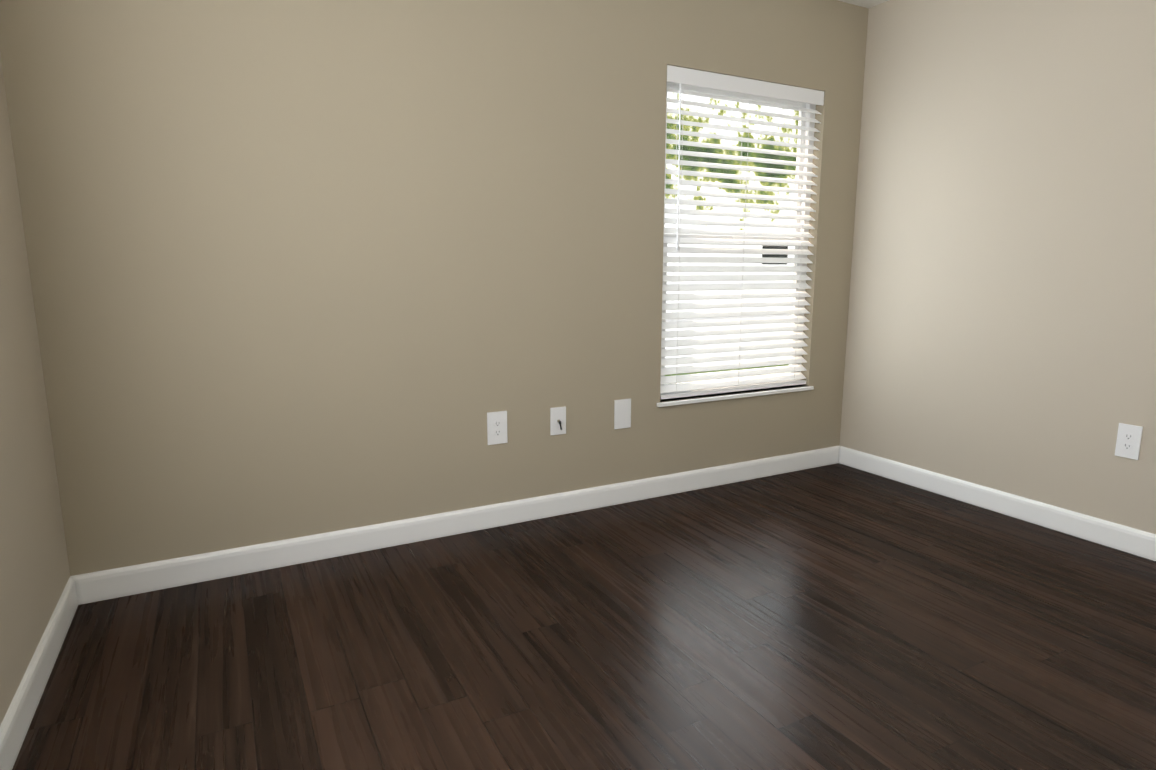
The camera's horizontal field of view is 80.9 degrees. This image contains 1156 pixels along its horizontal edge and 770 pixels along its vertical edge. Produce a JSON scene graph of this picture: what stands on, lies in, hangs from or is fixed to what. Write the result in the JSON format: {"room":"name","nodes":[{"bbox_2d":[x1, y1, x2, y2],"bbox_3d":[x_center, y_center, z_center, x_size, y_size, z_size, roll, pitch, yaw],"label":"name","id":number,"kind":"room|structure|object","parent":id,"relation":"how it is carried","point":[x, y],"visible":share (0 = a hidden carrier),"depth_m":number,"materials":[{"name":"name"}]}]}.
{"room":"empty bedroom","nodes":[
{"label":"empty bedroom","id":0,"kind":"room"},
{"bbox_2d":[0,56,69,724],"bbox_3d":[-1.036,-0.243,0.728,0.120,2.440,3.000,-5,11,-27],"label":"wall","id":1,"kind":"structure","parent":0,"point":[34,572],"depth_m":1.88,"materials":[{"name":"beige paint"}]},
{"bbox_2d":[0,578,77,769],"bbox_3d":[-0.976,0.905,0.956,0.014,0.100,2.972,-5,11,-27],"label":"baseboard","id":2,"kind":"structure","parent":1,"relation":"attached to","point":[17,720],"depth_m":1.74,"materials":[{"name":"white paint"}]},
{"bbox_2d":[0,0,868,575],"bbox_3d":[-0.115,-0.622,2.949,3.857,2.440,0.120,-5,11,-27],"label":"wall","id":3,"kind":"structure","parent":0,"point":[300,268],"depth_m":2.55,"materials":[{"name":"beige paint"}]},
{"bbox_2d":[70,445,840,604],"bbox_3d":[-0.083,0.542,3.087,3.617,0.100,0.014,-5,11,-27],"label":"baseboard","id":4,"kind":"structure","parent":3,"relation":"attached to","point":[131,580],"depth_m":2.76,"materials":[{"name":"white paint"}]},
{"bbox_2d":[487,411,507,444],"bbox_3d":[-0.343,0.183,2.890,0.089,0.140,0.008,-5,11,-27],"label":"duplex electrical outlet","id":5,"kind":"object","parent":3,"relation":"attached to","point":[496,427],"visible":1,"depth_m":2.89,"materials":[{"name":"plastic"}]},
{"bbox_2d":[550,406,565,434],"bbox_3d":[-0.081,0.162,3.011,0.076,0.124,0.037,-5,11,-27],"label":"cable jack","id":6,"kind":"object","parent":3,"relation":"attached to","point":[557,420],"visible":1,"depth_m":3.02,"materials":[{"name":"plastic"}]},
{"bbox_2d":[614,399,630,428],"bbox_3d":[0.210,0.136,3.179,0.088,0.138,0.007,-5,11,-27],"label":"blank wall plate","id":7,"kind":"object","parent":3,"relation":"attached to","point":[622,413],"visible":1,"depth_m":3.18,"materials":[{"name":"plastic"}]},
{"bbox_2d":[656,385,813,406],"bbox_3d":[0.821,0.051,3.524,1.029,0.019,0.085,-5,11,-27],"label":"window sill","id":8,"kind":"structure","parent":3,"relation":"attached to","point":[724,397],"depth_m":3.48,"materials":[{"name":"white paint"}]},
{"bbox_2d":[660,82,815,393],"bbox_3d":[0.791,-0.724,3.449,0.985,1.533,0.057,-5,11,-27],"label":"window","id":9,"kind":"structure","parent":3,"relation":"in","point":[753,98],"depth_m":3.49,"materials":[{"name":"white plastic"}]},
{"bbox_2d":[660,65,823,398],"bbox_3d":[0.822,-0.719,3.390,0.977,1.519,0.070,-5,11,-27],"label":"window blind","id":10,"kind":"object","parent":9,"relation":"attached to","point":[687,76],"visible":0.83,"depth_m":3.38,"materials":[{"name":"plastic"}]},
{"bbox_2d":[12,463,1155,769],"bbox_3d":[0.947,0.833,1.977,4.607,0.100,3.240,-5,11,-27],"label":"floor","id":11,"kind":"structure","parent":0,"point":[836,617],"depth_m":1.99,"materials":[{"name":"brown wood"}]},
{"bbox_2d":[838,0,888,7],"bbox_3d":[0.947,-1.671,1.550,4.607,0.100,3.240,-5,11,-27],"label":"ceiling","id":12,"kind":"structure","parent":0,"point":[867,3],"depth_m":3.45,"materials":[{"name":"white paint"}]},
{"bbox_2d":[840,0,1155,533],"bbox_3d":[2.267,-0.537,2.453,0.120,2.440,3.000,-5,11,-27],"label":"wall","id":13,"kind":"structure","parent":0,"point":[1001,331],"depth_m":2.99,"materials":[{"name":"beige paint"}]},
{"bbox_2d":[839,446,1155,560],"bbox_3d":[1.883,0.519,3.222,0.014,0.100,1.586,-5,11,-27],"label":"baseboard","id":14,"kind":"structure","parent":13,"relation":"attached to","point":[1137,542],"depth_m":3.06,"materials":[{"name":"white paint"}]},
{"bbox_2d":[1115,423,1142,459],"bbox_3d":[2.155,0.221,2.656,0.008,0.132,0.078,-5,11,-27],"label":"outlet","id":15,"kind":"object","parent":13,"relation":"attached to","point":[1128,441],"visible":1,"depth_m":2.65,"materials":[{"name":"plastic"}]},
{"label":"outside","id":16,"kind":"structure","parent":0,"visible":0},
{"bbox_2d":[665,92,798,383],"bbox_3d":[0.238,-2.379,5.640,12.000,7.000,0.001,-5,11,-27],"label":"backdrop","id":17,"kind":"structure","parent":16,"point":[728,142],"depth_m":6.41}
]}

